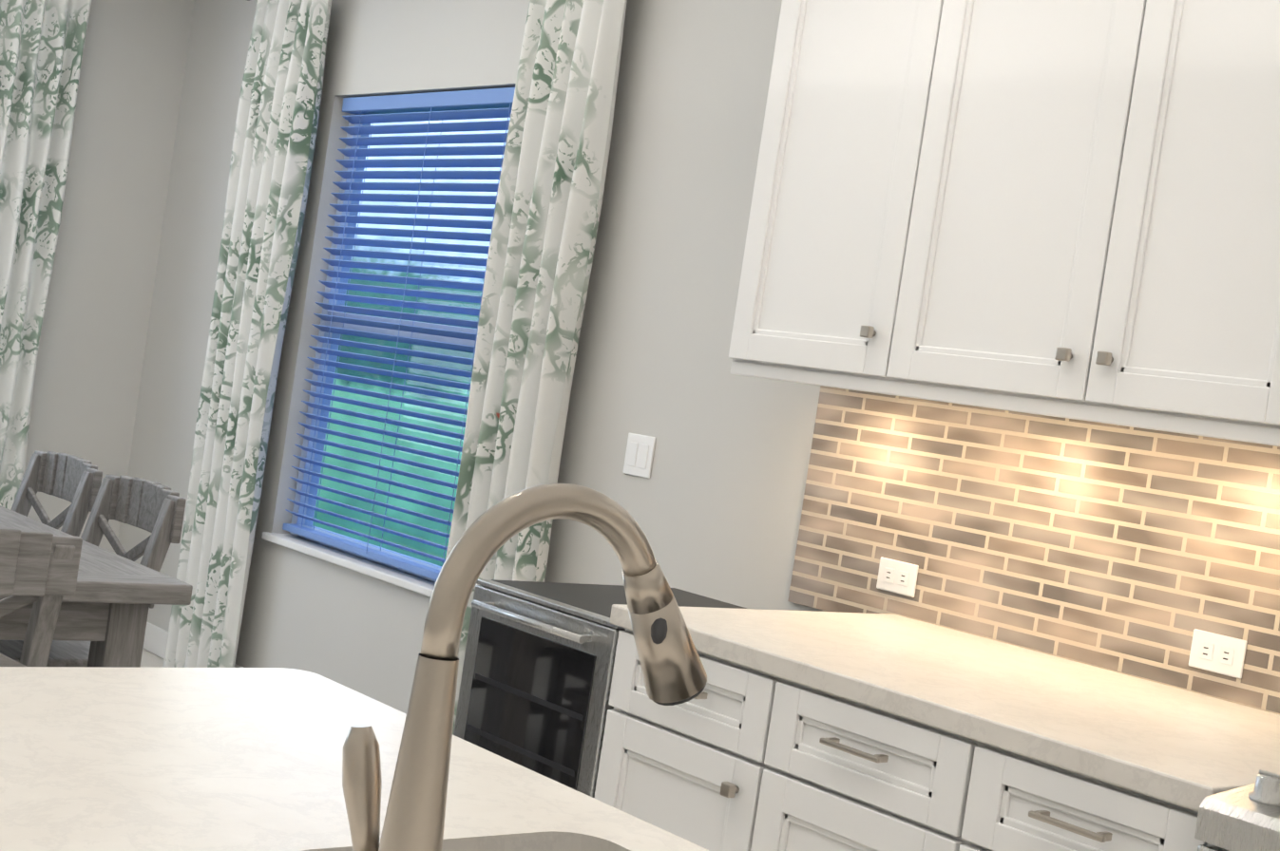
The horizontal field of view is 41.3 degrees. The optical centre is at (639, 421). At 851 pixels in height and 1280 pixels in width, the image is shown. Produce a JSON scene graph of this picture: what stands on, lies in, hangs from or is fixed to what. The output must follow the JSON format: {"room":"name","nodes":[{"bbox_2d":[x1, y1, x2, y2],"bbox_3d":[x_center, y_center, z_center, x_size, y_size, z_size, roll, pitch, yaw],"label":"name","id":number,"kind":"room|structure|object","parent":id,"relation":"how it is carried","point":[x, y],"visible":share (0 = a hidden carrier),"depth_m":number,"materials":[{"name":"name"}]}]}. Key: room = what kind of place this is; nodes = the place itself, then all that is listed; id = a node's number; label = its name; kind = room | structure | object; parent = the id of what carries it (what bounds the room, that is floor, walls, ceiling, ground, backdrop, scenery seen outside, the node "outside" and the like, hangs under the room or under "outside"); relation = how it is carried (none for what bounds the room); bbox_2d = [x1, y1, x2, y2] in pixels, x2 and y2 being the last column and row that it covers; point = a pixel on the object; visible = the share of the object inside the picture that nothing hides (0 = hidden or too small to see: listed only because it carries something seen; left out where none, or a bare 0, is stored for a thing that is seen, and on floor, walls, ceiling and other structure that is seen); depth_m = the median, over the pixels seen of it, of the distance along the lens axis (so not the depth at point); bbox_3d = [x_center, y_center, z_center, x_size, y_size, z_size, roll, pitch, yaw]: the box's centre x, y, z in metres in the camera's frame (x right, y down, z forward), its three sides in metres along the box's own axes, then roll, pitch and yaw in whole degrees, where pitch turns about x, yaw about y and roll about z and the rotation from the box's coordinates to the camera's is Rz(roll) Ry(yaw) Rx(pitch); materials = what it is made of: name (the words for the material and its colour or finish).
{"room":"kitchen","nodes":[
{"label":"kitchen","id":0,"kind":"room"},
{"bbox_2d":[24,0,194,554],"bbox_3d":[-3.515,-0.739,5.988,4.060,2.880,0.150,7,2,-41],"label":"wall","id":1,"kind":"structure","parent":0,"point":[90,356],"depth_m":7.01,"materials":[{"name":"paint"}]},
{"bbox_3d":[-3.214,-1.895,5.899,2.842,0.058,0.108,7,2,-41],"label":"curtain rod","id":2,"kind":"object","parent":1,"relation":"attached to","visible":0},
{"bbox_2d":[0,0,91,510],"bbox_3d":[-2.526,-0.468,6.640,0.433,2.583,0.084,7,2,-41],"label":"curtain","id":3,"kind":"object","parent":2,"relation":"hanging from","point":[42,44],"visible":0.98,"depth_m":6.69,"materials":[{"name":"white fabric"}]},
{"bbox_2d":[140,649,163,668],"bbox_3d":[-0.268,1.337,1.930,4.060,0.100,10.940,7,2,-41],"label":"floor","id":4,"kind":"structure","parent":0,"point":[149,659],"depth_m":6.67,"materials":[{"name":"tile"}]},
{"bbox_2d":[0,527,82,667],"bbox_3d":[-1.490,0.619,3.395,0.462,0.910,0.517,7,2,-41],"label":"chair","id":5,"kind":"object","parent":4,"relation":"on","point":[39,570],"visible":0.54,"depth_m":3.32,"materials":[{"name":"grey wood"}]},
{"bbox_2d":[10,450,102,536],"bbox_3d":[-1.897,0.528,4.796,0.517,0.910,0.462,7,2,-41],"label":"chair","id":6,"kind":"object","parent":4,"relation":"on","point":[75,482],"visible":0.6,"depth_m":4.95,"materials":[{"name":"grey wood"}]},
{"bbox_2d":[0,474,186,668],"bbox_3d":[-1.556,0.587,4.394,0.517,0.910,0.462,7,2,-41],"label":"chair","id":7,"kind":"object","parent":4,"relation":"on","point":[155,509],"visible":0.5,"depth_m":4.48,"materials":[{"name":"grey wood"}]},
{"bbox_2d":[0,505,192,668],"bbox_3d":[-2.099,0.581,4.217,1.082,0.761,1.972,7,2,-41],"label":"dining table","id":8,"kind":"object","parent":4,"relation":"on","point":[104,610],"visible":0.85,"depth_m":3.77,"materials":[{"name":"grey wood"}]},
{"bbox_2d":[0,483,709,850],"bbox_3d":[0.063,0.714,0.786,1.127,1.278,2.980,7,2,-41],"label":"kitchen island","id":9,"kind":"object","parent":4,"relation":"on","point":[186,759],"visible":1,"depth_m":1.60,"materials":[{"name":"stone"}]},
{"bbox_2d":[339,483,707,850],"bbox_3d":[-0.080,0.221,1.209,0.268,0.362,0.111,7,2,-41],"label":"faucet","id":10,"kind":"object","parent":9,"relation":"on","point":[673,671],"depth_m":1.14,"materials":[{"name":"silver metal"}]},
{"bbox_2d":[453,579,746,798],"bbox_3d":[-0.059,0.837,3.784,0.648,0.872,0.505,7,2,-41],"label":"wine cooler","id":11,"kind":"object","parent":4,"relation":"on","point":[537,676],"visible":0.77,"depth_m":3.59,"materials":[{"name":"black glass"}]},
{"bbox_2d":[593,629,738,850],"bbox_3d":[0.382,0.908,3.460,0.867,0.874,0.509,7,2,-41],"label":"base cabinet","id":12,"kind":"object","parent":4,"relation":"on","point":[660,766],"depth_m":3.22,"materials":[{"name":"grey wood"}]},
{"bbox_2d":[610,604,1279,812],"bbox_3d":[0.692,0.497,3.146,0.862,0.040,1.330,7,2,-41],"label":"countertop","id":13,"kind":"structure","parent":12,"relation":"on","point":[1191,751],"depth_m":2.97,"materials":[{"name":"stone"}]},
{"bbox_2d":[711,665,1207,850],"bbox_3d":[0.760,0.974,3.013,0.867,0.874,0.933,7,2,-41],"label":"base cabinet","id":14,"kind":"object","parent":4,"relation":"on","point":[731,756],"depth_m":2.81,"materials":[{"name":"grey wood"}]},
{"bbox_2d":[1194,769,1279,850],"bbox_3d":[1.262,1.018,2.331,0.961,0.962,0.745,7,2,-41],"label":"range","id":15,"kind":"object","parent":4,"relation":"on","point":[1245,818],"visible":1,"depth_m":2.31,"materials":[{"name":"silver metal"}]},
{"bbox_2d":[117,0,824,714],"bbox_3d":[1.470,0.063,3.115,0.150,2.880,10.790,7,2,-41],"label":"wall","id":16,"kind":"structure","parent":0,"point":[713,506],"depth_m":4.87,"materials":[{"name":"paint"}]},
{"bbox_2d":[142,621,242,668],"bbox_3d":[-1.084,1.026,5.789,0.014,0.108,3.610,7,2,-41],"label":"baseboard","id":17,"kind":"structure","parent":16,"relation":"attached to","point":[155,640],"depth_m":6.76,"materials":[{"name":"white paint"}]},
{"bbox_2d":[261,532,435,596],"bbox_3d":[-0.920,0.493,5.723,0.098,0.026,1.320,7,2,-41],"label":"window sill","id":18,"kind":"structure","parent":16,"relation":"attached to","point":[375,571],"depth_m":5.74,"materials":[{"name":"white paint"}]},
{"bbox_2d":[289,106,512,582],"bbox_3d":[-0.736,-0.307,5.762,0.070,1.606,1.276,7,2,-41],"label":"window","id":19,"kind":"structure","parent":16,"relation":"in","point":[308,512],"depth_m":6.08,"materials":[{"name":"blue glass"}]},
{"bbox_2d":[282,87,515,580],"bbox_3d":[-0.787,-0.321,5.716,0.056,1.579,1.182,7,2,-41],"label":"window blind","id":20,"kind":"object","parent":19,"relation":"attached to","point":[449,101],"visible":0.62,"depth_m":5.73,"materials":[{"name":"blue"}]},
{"bbox_2d":[622,433,655,478],"bbox_3d":[-0.003,0.093,4.688,0.008,0.115,0.115,7,2,-41],"label":"light switch","id":21,"kind":"object","parent":16,"relation":"attached to","point":[639,455],"visible":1,"depth_m":4.68,"materials":[{"name":"white plastic"}]},
{"bbox_2d":[728,0,941,399],"bbox_3d":[0.591,-0.620,3.837,0.358,1.061,0.554,7,2,-41],"label":"upper cabinet","id":22,"kind":"object","parent":16,"relation":"attached to","point":[835,66],"depth_m":3.79,"materials":[{"name":"white wood"}]},
{"bbox_2d":[850,0,1143,425],"bbox_3d":[0.887,-0.569,3.488,0.358,1.061,0.625,7,2,-41],"label":"upper cabinet","id":23,"kind":"object","parent":16,"relation":"attached to","point":[1067,209],"depth_m":3.44,"materials":[{"name":"white wood"}]},
{"bbox_2d":[787,385,1279,714],"bbox_3d":[1.807,0.384,2.551,0.014,0.612,4.330,7,2,-41],"label":"backsplash","id":24,"kind":"structure","parent":16,"relation":"attached to","point":[1140,553],"depth_m":3.63,"materials":[{"name":"tile"}]},
{"bbox_2d":[876,556,918,597],"bbox_3d":[0.596,0.360,3.935,0.008,0.075,0.115,7,2,-41],"label":"outlet","id":25,"kind":"object","parent":24,"relation":"attached to","point":[897,577],"visible":1,"depth_m":3.93,"materials":[{"name":"white plastic"}]},
{"bbox_2d":[1188,629,1247,679],"bbox_3d":[1.126,0.452,3.310,0.008,0.075,0.115,7,2,-41],"label":"outlet","id":26,"kind":"object","parent":24,"relation":"attached to","point":[1218,654],"visible":1,"depth_m":3.31,"materials":[{"name":"white plastic"}]},
{"bbox_2d":[1040,0,1279,440],"bbox_3d":[1.165,-0.520,3.160,0.358,1.061,0.499,7,2,-41],"label":"upper cabinet","id":27,"kind":"object","parent":16,"relation":"attached to","point":[1168,310],"depth_m":3.09,"materials":[{"name":"white wood"}]},
{"bbox_3d":[-0.723,-1.520,5.680,0.108,0.057,2.462,7,2,-41],"label":"curtain rod","id":28,"kind":"object","parent":16,"relation":"attached to","visible":0},
{"bbox_2d":[162,0,331,668],"bbox_3d":[-1.466,-0.304,6.294,0.084,2.583,0.527,7,2,-41],"label":"curtain","id":29,"kind":"object","parent":28,"relation":"hanging from","point":[275,137],"visible":0.96,"depth_m":6.25,"materials":[{"name":"white fabric"}]},
{"bbox_2d":[445,0,627,735],"bbox_3d":[-0.350,-0.110,4.977,0.084,2.583,0.453,7,2,-41],"label":"curtain","id":30,"kind":"object","parent":28,"relation":"hanging from","point":[545,220],"visible":0.71,"depth_m":4.95,"materials":[{"name":"white fabric"}]},
{"label":"outside","id":31,"kind":"structure","parent":0,"visible":0},
{"bbox_2d":[313,117,510,566],"bbox_3d":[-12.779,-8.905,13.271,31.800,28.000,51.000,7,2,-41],"label":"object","id":32,"kind":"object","parent":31,"point":[419,521],"depth_m":20.95,"materials":[{"name":"clear glass"}]}
]}

